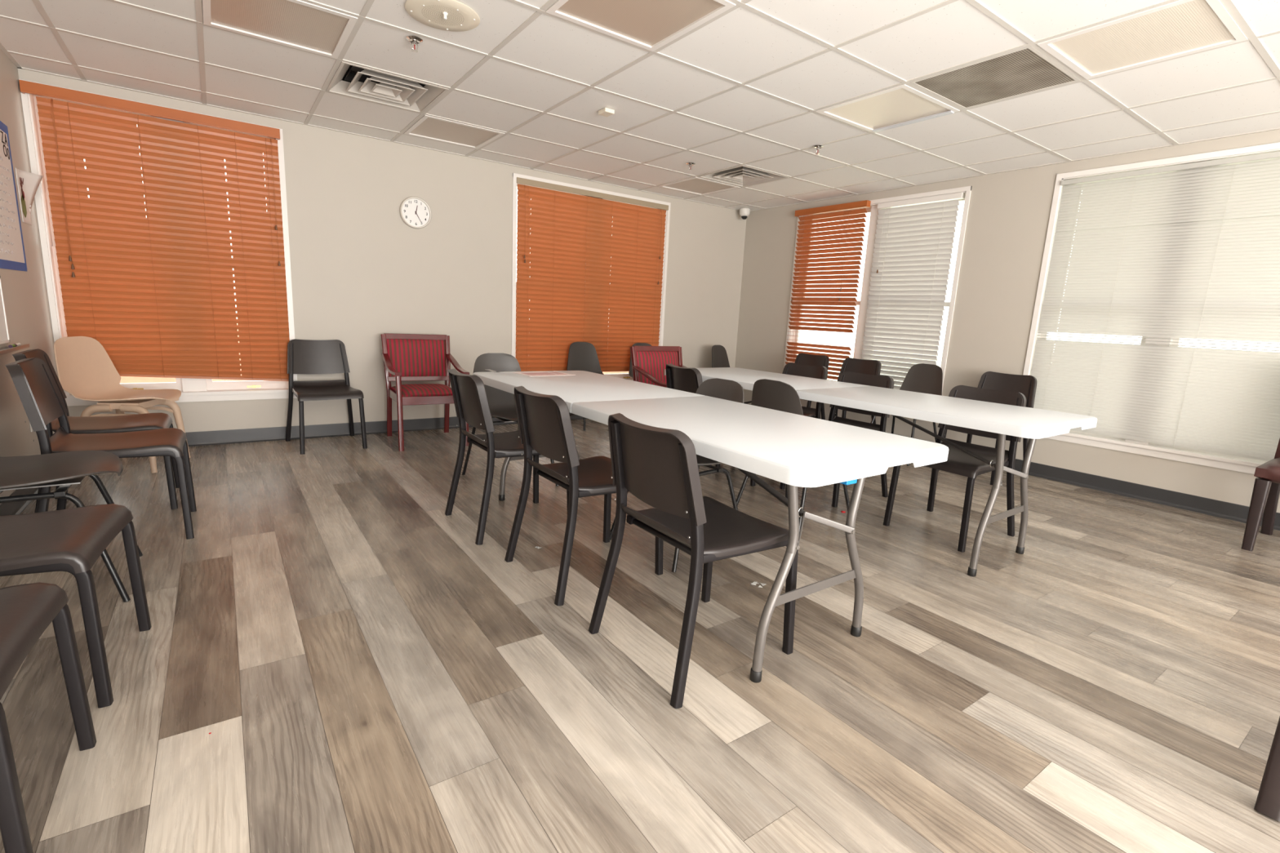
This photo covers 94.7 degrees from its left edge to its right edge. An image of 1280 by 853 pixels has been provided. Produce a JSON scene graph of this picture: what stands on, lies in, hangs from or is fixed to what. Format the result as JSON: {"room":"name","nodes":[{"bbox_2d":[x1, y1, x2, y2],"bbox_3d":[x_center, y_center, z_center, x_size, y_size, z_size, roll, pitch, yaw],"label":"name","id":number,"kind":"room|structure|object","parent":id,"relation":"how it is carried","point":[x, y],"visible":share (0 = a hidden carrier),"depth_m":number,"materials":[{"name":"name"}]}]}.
{"room":"community hall","nodes":[
{"label":"community hall","id":0,"kind":"room"},
{"bbox_2d":[0,48,58,504],"bbox_3d":[-0.969,-0.227,-0.330,0.160,2.696,10.093,-5,13,-35],"label":"wall","id":1,"kind":"structure","parent":0,"point":[25,295],"depth_m":3.33,"materials":[{"name":"paint"}]},
{"bbox_2d":[0,120,26,271],"bbox_3d":[-3.305,-1.212,3.032,0.003,0.782,0.780,-5,13,-35],"label":"poster","id":2,"kind":"object","parent":1,"relation":"attached to","point":[12,254],"visible":1,"depth_m":3.20,"materials":[{"name":"white paper"}]},
{"bbox_2d":[0,275,29,355],"bbox_3d":[-2.820,-0.468,2.490,0.074,0.355,1.310,-5,13,-35],"label":"whiteboard","id":3,"kind":"object","parent":1,"relation":"attached to","point":[4,332],"visible":0.93,"depth_m":2.93,"materials":[{"name":"white plastic"}]},
{"bbox_2d":[8,344,15,347],"bbox_3d":[-3.127,-0.402,2.938,0.016,0.016,0.076,-5,13,-35],"label":"marker pen","id":4,"kind":"object","parent":3,"relation":"on","point":[10,345],"visible":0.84,"depth_m":2.91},
{"bbox_2d":[0,343,29,355],"bbox_3d":[-2.917,-0.331,2.644,0.074,0.018,1.000,-5,13,-35],"label":"tray","id":5,"kind":"object","parent":3,"relation":"on","point":[3,350],"depth_m":2.86,"materials":[{"name":"metal"}]},
{"bbox_2d":[0,487,38,515],"bbox_3d":[-1.003,1.025,0.026,0.022,0.104,9.933,-5,13,-35],"label":"baseboard","id":6,"kind":"structure","parent":1,"relation":"attached to","point":[11,508],"depth_m":2.93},
{"bbox_2d":[15,168,43,225],"bbox_3d":[-3.583,-1.348,3.481,0.079,0.295,0.215,-5,13,-35],"label":"drawing","id":7,"kind":"object","parent":1,"relation":"attached to","point":[28,183],"visible":1,"depth_m":3.48,"materials":[{"name":"white paper"}]},
{"bbox_2d":[17,68,746,432],"bbox_3d":[-1.330,-1.357,5.576,6.487,2.696,0.160,-5,13,-35],"label":"wall","id":8,"kind":"structure","parent":0,"point":[360,273],"depth_m":5.00,"materials":[{"name":"paint"}]},
{"bbox_2d":[19,79,297,405],"bbox_3d":[-3.279,-1.177,4.197,1.376,2.000,0.188,-5,13,-35],"label":"window","id":9,"kind":"structure","parent":8,"relation":"in","point":[191,389],"depth_m":4.04,"materials":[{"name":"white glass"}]},
{"bbox_2d":[18,79,289,381],"bbox_3d":[-3.232,-1.219,4.103,1.340,1.850,0.070,-5,13,-35],"label":"window blind","id":10,"kind":"object","parent":9,"relation":"attached to","point":[157,291],"visible":0.98,"depth_m":4.08,"materials":[{"name":"orange wood"}]},
{"bbox_2d":[185,412,586,446],"bbox_3d":[-1.340,-0.069,5.743,6.167,0.104,0.022,-5,13,-35],"label":"baseboard","id":11,"kind":"structure","parent":8,"relation":"attached to","point":[274,433],"depth_m":4.82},
{"bbox_2d":[400,196,431,228],"bbox_3d":[-1.885,-1.797,4.955,0.254,0.254,0.035,-5,13,-35],"label":"wall clock","id":12,"kind":"object","parent":8,"relation":"attached to","point":[415,212],"visible":1,"depth_m":4.95,"materials":[{"name":"white plastic"}]},
{"bbox_2d":[511,173,671,380],"bbox_3d":[-0.500,-1.407,6.145,1.834,2.000,0.188,-5,13,-35],"label":"window","id":13,"kind":"structure","parent":8,"relation":"in","point":[626,375],"depth_m":5.72,"materials":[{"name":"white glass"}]},
{"bbox_2d":[515,177,668,372],"bbox_3d":[-0.459,-1.460,6.071,1.758,1.800,0.070,-5,13,-35],"label":"window blind","id":14,"kind":"object","parent":13,"relation":"attached to","point":[621,274],"visible":0.93,"depth_m":5.99,"materials":[{"name":"orange wood"}]},
{"bbox_2d":[0,418,1279,852],"bbox_3d":[1.502,0.928,1.806,6.567,0.120,10.333,-5,13,-35],"label":"floor","id":15,"kind":"structure","parent":0,"point":[365,674],"depth_m":1.86,"materials":[{"name":"plastic"}]},
{"bbox_2d":[0,582,96,852],"bbox_3d":[-1.463,0.452,1.069,0.560,0.806,0.502,-4,12,-31],"label":"chair","id":16,"kind":"object","parent":15,"relation":"on","point":[26,611],"visible":1,"depth_m":1.24,"materials":[{"name":"brown plastic"}]},
{"bbox_2d":[0,450,142,602],"bbox_3d":[-2.192,0.213,2.111,0.533,0.819,0.484,-5,13,-35],"label":"shell chair","id":17,"kind":"object","parent":15,"relation":"on","point":[63,469],"visible":0.98,"depth_m":2.17,"materials":[{"name":"plastic"}]},
{"bbox_2d":[0,503,151,708],"bbox_3d":[-1.772,0.339,1.593,0.560,0.806,0.502,-3,12,-28],"label":"chair","id":18,"kind":"object","parent":15,"relation":"on","point":[70,540],"visible":1,"depth_m":1.60,"materials":[{"name":"brown plastic"}]},
{"bbox_2d":[12,348,179,512],"bbox_3d":[-2.761,0.018,3.035,0.560,0.806,0.502,-5,13,-35],"label":"chair","id":19,"kind":"object","parent":15,"relation":"on","point":[148,421],"visible":0.34,"depth_m":3.04,"materials":[{"name":"brown plastic"}]},
{"bbox_2d":[4,357,196,539],"bbox_3d":[-2.401,0.104,2.672,0.560,0.806,0.502,-5,13,-35],"label":"chair","id":20,"kind":"object","parent":15,"relation":"on","point":[42,401],"visible":0.8,"depth_m":2.62,"materials":[{"name":"brown plastic"}]},
{"bbox_2d":[53,336,190,473],"bbox_3d":[-3.255,-0.150,3.753,0.522,0.818,0.535,1,11,-11],"label":"chair","id":21,"kind":"object","parent":15,"relation":"on","point":[86,371],"visible":0.87,"depth_m":3.69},
{"bbox_2d":[285,338,367,454],"bbox_3d":[-2.440,-0.254,4.562,0.502,0.806,0.560,-6,14,-38],"label":"chair","id":22,"kind":"object","parent":15,"relation":"on","point":[304,356],"visible":1,"depth_m":4.61,"materials":[{"name":"brown plastic"}]},
{"bbox_2d":[380,333,469,451],"bbox_3d":[-1.767,-0.306,4.844,0.582,0.867,0.642,-4,13,-32],"label":"upholstered armchair","id":23,"kind":"object","parent":15,"relation":"on","point":[406,357],"visible":0.91,"depth_m":4.93,"materials":[{"name":"red fabric"}]},
{"bbox_2d":[386,338,446,376],"bbox_3d":[-1.893,-0.580,5.016,0.468,0.334,0.108,-4,13,-32],"label":"cushion","id":24,"kind":"object","parent":23,"relation":"on","point":[409,357],"depth_m":4.99,"materials":[{"name":"fabric"}]},
{"bbox_2d":[391,383,453,396],"bbox_3d":[-1.749,-0.303,4.815,0.456,0.056,0.490,-4,13,-32],"label":"seat cushion","id":25,"kind":"object","parent":23,"relation":"on","point":[417,389],"depth_m":4.67,"materials":[{"name":"fabric"}]},
{"bbox_2d":[444,368,568,545],"bbox_3d":[-0.689,0.113,3.076,0.560,0.806,0.502,-5,13,-35],"label":"chair","id":26,"kind":"object","parent":15,"relation":"on","point":[472,406],"visible":0.78,"depth_m":2.89,"materials":[{"name":"brown plastic"}]},
{"bbox_2d":[462,352,558,486],"bbox_3d":[-0.849,-0.046,3.835,0.484,0.819,0.533,-4,13,-33],"label":"shell chair","id":27,"kind":"object","parent":15,"relation":"on","point":[501,403],"visible":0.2,"depth_m":3.96,"materials":[{"name":"plastic"}]},
{"bbox_2d":[504,386,663,605],"bbox_3d":[-0.237,0.237,2.533,0.560,0.806,0.502,-5,13,-36],"label":"chair","id":28,"kind":"object","parent":15,"relation":"on","point":[544,423],"visible":0.86,"depth_m":2.37,"materials":[{"name":"brown plastic"}]},
{"bbox_2d":[566,342,604,431],"bbox_3d":[-0.473,-0.421,5.925,0.484,0.819,0.533,-5,13,-35],"label":"shell chair","id":29,"kind":"object","parent":15,"relation":"on","point":[582,356],"visible":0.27,"depth_m":6.07,"materials":[{"name":"plastic"}]},
{"bbox_2d":[628,342,652,377],"bbox_3d":[0.148,-0.472,6.360,0.484,0.819,0.533,-5,13,-35],"label":"shell chair","id":30,"kind":"object","parent":15,"relation":"on","point":[630,372],"visible":0.11,"depth_m":6.42,"materials":[{"name":"plastic"}]},
{"bbox_2d":[630,346,686,387],"bbox_3d":[0.311,-0.207,4.865,0.582,0.867,0.642,-6,14,-39],"label":"upholstered armchair","id":31,"kind":"object","parent":15,"relation":"on","point":[649,363],"visible":0.22,"depth_m":4.93,"materials":[{"name":"red fabric"}]},
{"bbox_2d":[636,351,679,387],"bbox_3d":[0.159,-0.479,5.018,0.468,0.334,0.108,-6,14,-39],"label":"cushion","id":32,"kind":"object","parent":31,"relation":"on","point":[655,363],"depth_m":4.95,"materials":[{"name":"fabric"}]},
{"bbox_2d":[609,377,743,572],"bbox_3d":[0.211,0.186,2.884,0.533,0.819,0.484,-7,14,-41],"label":"shell chair","id":33,"kind":"object","parent":15,"relation":"on","point":[726,389],"visible":0.28,"depth_m":2.92,"materials":[{"name":"plastic"}]},
{"bbox_2d":[588,413,798,708],"bbox_3d":[0.188,0.364,1.972,0.560,0.806,0.502,-5,13,-35],"label":"chair","id":34,"kind":"object","parent":15,"relation":"on","point":[659,466],"visible":0.95,"depth_m":1.83,"materials":[{"name":"brown plastic"}]},
{"bbox_2d":[472,370,948,683],"bbox_3d":[0.005,0.236,2.758,0.760,0.740,2.444,-5,13,-35],"label":"folding table","id":35,"kind":"object","parent":15,"relation":"on","point":[795,451],"visible":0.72,"depth_m":2.00,"materials":[{"name":"white plastic"}]},
{"bbox_2d":[486,369,552,372],"bbox_3d":[-0.744,-0.348,3.658,0.390,0.001,0.162,-5,13,-35],"label":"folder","id":36,"kind":"object","parent":35,"relation":"on","point":[486,370],"visible":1,"depth_m":3.56,"materials":[{"name":"white paper"}]},
{"bbox_2d":[512,371,575,376],"bbox_3d":[-0.574,-0.316,3.532,0.310,0.002,0.210,-6,14,-39],"label":"printed sheet","id":37,"kind":"object","parent":35,"relation":"on","point":[540,373],"visible":1,"depth_m":3.52,"materials":[{"name":"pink paper"}]},
{"bbox_2d":[522,372,566,375],"bbox_3d":[-0.571,-0.316,3.532,0.245,0.001,0.145,-6,14,-39],"label":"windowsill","id":38,"kind":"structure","parent":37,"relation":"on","point":[523,373],"depth_m":3.52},
{"bbox_2d":[839,479,857,484],"bbox_3d":[0.590,0.140,1.677,0.048,0.042,0.036,-5,13,-35],"label":"clip","id":39,"kind":"object","parent":35,"relation":"attached to","point":[851,482],"visible":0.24,"depth_m":1.66,"materials":[{"name":"plastic"}]},
{"bbox_2d":[665,363,755,486],"bbox_3d":[0.462,-0.014,4.048,0.560,0.806,0.502,-3,12,-27],"label":"chair","id":40,"kind":"object","parent":15,"relation":"on","point":[689,380],"visible":0.19,"depth_m":3.87,"materials":[{"name":"brown plastic"}]},
{"bbox_2d":[711,345,729,367],"bbox_3d":[1.088,-0.514,6.826,0.533,0.819,0.484,11,14,39],"label":"shell chair","id":41,"kind":"object","parent":15,"relation":"on","point":[719,355],"visible":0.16,"depth_m":6.95,"materials":[{"name":"plastic"}]},
{"bbox_2d":[751,581,766,587],"bbox_3d":[0.507,0.675,2.534,0.057,0.008,0.051,9,13,31],"label":"wrapper","id":42,"kind":"object","parent":15,"relation":"on","point":[754,582],"visible":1,"depth_m":2.54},
{"bbox_2d":[733,378,849,533],"bbox_3d":[0.877,0.141,3.294,0.533,0.819,0.484,-5,13,-37],"label":"shell chair","id":43,"kind":"object","parent":15,"relation":"on","point":[777,395],"visible":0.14,"depth_m":3.07,"materials":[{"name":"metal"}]},
{"bbox_2d":[782,362,827,418],"bbox_3d":[1.085,-0.072,4.518,0.560,0.806,0.502,-5,13,-35],"label":"chair","id":44,"kind":"object","parent":15,"relation":"on","point":[791,368],"visible":0.29,"depth_m":4.53,"materials":[{"name":"brown plastic"}]},
{"bbox_2d":[794,353,829,420],"bbox_3d":[1.607,-0.345,6.108,0.560,0.806,0.502,-5,13,-35],"label":"chair","id":45,"kind":"object","parent":15,"relation":"on","point":[802,358],"visible":0.23,"depth_m":6.15,"materials":[{"name":"brown plastic"}]},
{"bbox_2d":[779,371,893,507],"bbox_3d":[1.328,0.052,3.925,0.560,0.806,0.502,-5,13,-35],"label":"chair","id":46,"kind":"object","parent":15,"relation":"on","point":[883,381],"visible":0.38,"depth_m":3.96,"materials":[{"name":"brown plastic"}]},
{"bbox_2d":[806,357,881,423],"bbox_3d":[1.959,-0.246,5.670,0.560,0.806,0.502,-5,13,-35],"label":"chair","id":47,"kind":"object","parent":15,"relation":"on","point":[854,365],"visible":0.27,"depth_m":5.72,"materials":[{"name":"brown plastic"}]},
{"bbox_2d":[664,367,1097,577],"bbox_3d":[1.167,0.129,3.632,0.760,0.740,2.444,-5,13,-36],"label":"folding table","id":48,"kind":"object","parent":15,"relation":"on","point":[1003,420],"visible":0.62,"depth_m":2.91,"materials":[{"name":"white plastic"}]},
{"bbox_2d":[871,363,942,466],"bbox_3d":[2.308,-0.132,5.120,0.533,0.819,0.484,-5,13,-35],"label":"shell chair","id":49,"kind":"object","parent":15,"relation":"on","point":[924,378],"visible":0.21,"depth_m":5.20,"materials":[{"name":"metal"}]},
{"bbox_2d":[883,385,1026,552],"bbox_3d":[1.770,0.194,3.285,0.560,0.806,0.502,-5,13,-35],"label":"chair","id":50,"kind":"object","parent":15,"relation":"on","point":[958,462],"visible":0.59,"depth_m":3.27,"materials":[{"name":"brown plastic"}]},
{"bbox_2d":[943,371,1036,485],"bbox_3d":[2.739,-0.013,4.637,0.560,0.806,0.502,-5,13,-35],"label":"chair","id":51,"kind":"object","parent":15,"relation":"on","point":[1026,385],"visible":0.32,"depth_m":4.66,"materials":[{"name":"brown plastic"}]},
{"bbox_2d":[1241,438,1279,551],"bbox_3d":[3.713,0.192,3.177,0.581,1.047,0.450,-5,13,-35],"label":"dining chair","id":52,"kind":"object","parent":15,"relation":"on","point":[1266,489],"visible":1,"depth_m":3.23,"materials":[{"name":"brown wood"}]},
{"bbox_2d":[1253,716,1279,822],"bbox_3d":[1.861,0.448,1.330,0.581,1.047,0.450,-5,13,-35],"label":"dining chair","id":53,"kind":"object","parent":15,"relation":"on","point":[1268,800],"visible":1,"depth_m":1.42,"materials":[{"name":"brown wood"}]},
{"bbox_2d":[0,0,1279,211],"bbox_3d":[1.627,-1.620,1.326,6.167,0.282,9.933,-5,13,-35],"label":"ceiling","id":54,"kind":"structure","parent":0,"point":[747,86],"depth_m":3.30,"materials":[{"name":"tile"}]},
{"bbox_2d":[201,0,357,58],"bbox_3d":[-1.702,-1.958,2.773,0.582,0.095,0.582,-5,13,-35],"label":"ceiling light","id":55,"kind":"object","parent":54,"relation":"attached to","point":[295,24],"visible":0.95,"depth_m":2.80,"materials":[{"name":"beige plastic"}]},
{"bbox_2d":[325,61,448,113],"bbox_3d":[-1.554,-2.119,3.607,0.584,0.123,0.584,-5,13,-35],"label":"ceiling vent","id":56,"kind":"object","parent":54,"relation":"in","point":[384,88],"visible":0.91,"depth_m":3.66,"materials":[{"name":"metal"}]},
{"bbox_2d":[405,35,422,52],"bbox_3d":[-1.114,-1.885,2.912,0.080,0.054,0.080,-5,13,-35],"label":"sprinkler head","id":57,"kind":"object","parent":54,"relation":"attached to","point":[413,39],"visible":1,"depth_m":2.90},
{"bbox_2d":[404,0,479,31],"bbox_3d":[-0.882,-1.831,2.640,0.320,0.033,0.320,-5,13,-35],"label":"ceiling speaker","id":58,"kind":"object","parent":54,"relation":"attached to","point":[455,15],"visible":1,"depth_m":2.63,"materials":[{"name":"beige plastic"}]},
{"bbox_2d":[403,115,505,149],"bbox_3d":[-1.407,-2.259,4.445,0.582,0.095,0.582,-5,13,-35],"label":"ceiling light","id":59,"kind":"object","parent":54,"relation":"attached to","point":[430,127],"visible":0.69,"depth_m":4.45,"materials":[{"name":"beige plastic"}]},
{"bbox_2d":[598,107,614,116],"bbox_3d":[-0.217,-2.021,3.789,0.070,0.024,0.090,-5,13,-35],"label":"detector","id":60,"kind":"object","parent":54,"relation":"attached to","point":[606,112],"visible":1,"depth_m":3.77,"materials":[{"name":"beige plastic"}]},
{"bbox_2d":[545,0,736,51],"bbox_3d":[-0.005,-1.823,2.497,0.582,0.095,0.582,-5,13,-35],"label":"ceiling light","id":61,"kind":"object","parent":54,"relation":"attached to","point":[648,24],"visible":0.95,"depth_m":2.58,"materials":[{"name":"beige plastic"}]},
{"bbox_2d":[685,162,695,170],"bbox_3d":[0.429,-2.201,4.996,0.080,0.054,0.080,-5,13,-35],"label":"sprinkler head","id":62,"kind":"object","parent":54,"relation":"attached to","point":[691,164],"visible":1,"depth_m":4.99},
{"bbox_2d":[657,177,740,195],"bbox_3d":[0.586,-2.424,5.841,0.582,0.095,0.582,-5,13,-35],"label":"ceiling light","id":63,"kind":"object","parent":54,"relation":"attached to","point":[695,185],"visible":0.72,"depth_m":5.86,"materials":[{"name":"beige plastic"}]},
{"bbox_2d":[697,164,789,186],"bbox_3d":[0.937,-2.325,5.352,0.584,0.123,0.584,-5,13,-35],"label":"ceiling vent","id":64,"kind":"object","parent":54,"relation":"in","point":[742,175],"visible":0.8,"depth_m":5.39,"materials":[{"name":"metal"}]},
{"bbox_2d":[739,208,750,219],"bbox_3d":[1.223,-2.485,6.894,0.124,0.122,0.124,-5,13,-35],"label":"dome camera","id":65,"kind":"object","parent":54,"relation":"attached to","point":[744,213],"visible":1,"depth_m":6.85,"materials":[{"name":"white plastic"}]},
{"bbox_2d":[813,144,823,154],"bbox_3d":[1.309,-2.033,4.333,0.080,0.054,0.080,-5,13,-35],"label":"sprinkler head","id":66,"kind":"object","parent":54,"relation":"attached to","point":[817,147],"visible":1,"depth_m":4.32},
{"bbox_2d":[816,84,959,132],"bbox_3d":[1.488,-1.943,3.545,0.582,0.102,0.582,-5,13,-35],"label":"ceiling light","id":67,"kind":"object","parent":54,"relation":"attached to","point":[903,104],"visible":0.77,"depth_m":3.54,"materials":[{"name":"beige plastic"}]},
{"bbox_2d":[909,45,1080,109],"bbox_3d":[1.837,-1.797,3.065,0.583,0.006,0.583,-5,13,-35],"label":"ceiling vent","id":68,"kind":"object","parent":54,"relation":"in","point":[1024,70],"visible":1,"depth_m":3.04,"materials":[{"name":"beige metal"}]},
{"bbox_2d":[1037,0,1248,79],"bbox_3d":[2.189,-1.728,2.571,0.582,0.095,0.582,-5,13,-35],"label":"ceiling light","id":69,"kind":"object","parent":54,"relation":"attached to","point":[1180,28],"visible":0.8,"depth_m":2.56,"materials":[{"name":"beige plastic"}]},
{"bbox_2d":[734,128,1279,512],"bbox_3d":[4.200,-0.654,3.293,0.160,2.696,10.093,-5,13,-35],"label":"wall","id":70,"kind":"structure","parent":0,"point":[1008,216],"depth_m":4.88,"materials":[{"name":"paint"}]},
{"bbox_2d":[783,186,971,390],"bbox_3d":[2.277,-1.227,5.946,0.188,1.990,1.859,-5,13,-35],"label":"window","id":71,"kind":"structure","parent":70,"relation":"in","point":[873,209],"depth_m":5.79,"materials":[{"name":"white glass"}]},
{"bbox_2d":[784,200,871,381],"bbox_3d":[1.922,-1.353,6.248,0.070,1.875,0.893,-5,13,-35],"label":"window blind","id":72,"kind":"object","parent":71,"relation":"attached to","point":[799,271],"visible":0.92,"depth_m":6.17,"materials":[{"name":"orange wood"}]},
{"bbox_2d":[860,192,964,389],"bbox_3d":[2.490,-1.162,5.537,0.070,1.858,0.805,-5,13,-35],"label":"window blind","id":73,"kind":"object","parent":71,"relation":"attached to","point":[913,251],"visible":0.87,"depth_m":5.50,"materials":[{"name":"white plastic"}]},
{"bbox_2d":[746,403,1279,530],"bbox_3d":[4.017,0.609,3.545,0.022,0.104,9.933,-5,13,-35],"label":"baseboard","id":74,"kind":"structure","parent":70,"relation":"attached to","point":[1223,509],"depth_m":4.17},
{"bbox_2d":[1022,142,1279,474],"bbox_3d":[3.670,-0.783,4.011,0.188,2.000,1.739,-5,13,-35],"label":"window","id":75,"kind":"structure","parent":70,"relation":"in","point":[1233,463],"depth_m":4.16,"materials":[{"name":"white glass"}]},
{"bbox_2d":[1031,151,1279,461],"bbox_3d":[3.618,-0.797,3.964,0.052,1.852,1.645,-5,13,-35],"label":"window blind","id":76,"kind":"object","parent":75,"relation":"attached to","point":[1188,251],"visible":0.93,"depth_m":3.99,"materials":[{"name":"white plastic"}]},
{"label":"outside","id":77,"kind":"structure","parent":0,"visible":0},
{"bbox_2d":[235,311,1052,363],"bbox_3d":[0.877,-2.885,23.583,90.000,0.150,90.000,-5,13,-35],"label":"ground","id":78,"kind":"structure","parent":77,"point":[811,339],"depth_m":47.86,"materials":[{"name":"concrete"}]},
{"bbox_2d":[120,318,628,382],"bbox_3d":[-5.084,-1.315,10.444,13.000,1.050,0.300,-5,13,-35],"label":"brick wall","id":79,"kind":"structure","parent":78,"relation":"on","point":[124,379],"depth_m":8.84,"materials":[{"name":"white"}]},
{"bbox_2d":[826,353,942,386],"bbox_3d":[13.381,-0.636,14.301,20.500,0.080,28.000,-5,13,-35],"label":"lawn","id":80,"kind":"structure","parent":78,"relation":"on","point":[939,359],"depth_m":23.48,"materials":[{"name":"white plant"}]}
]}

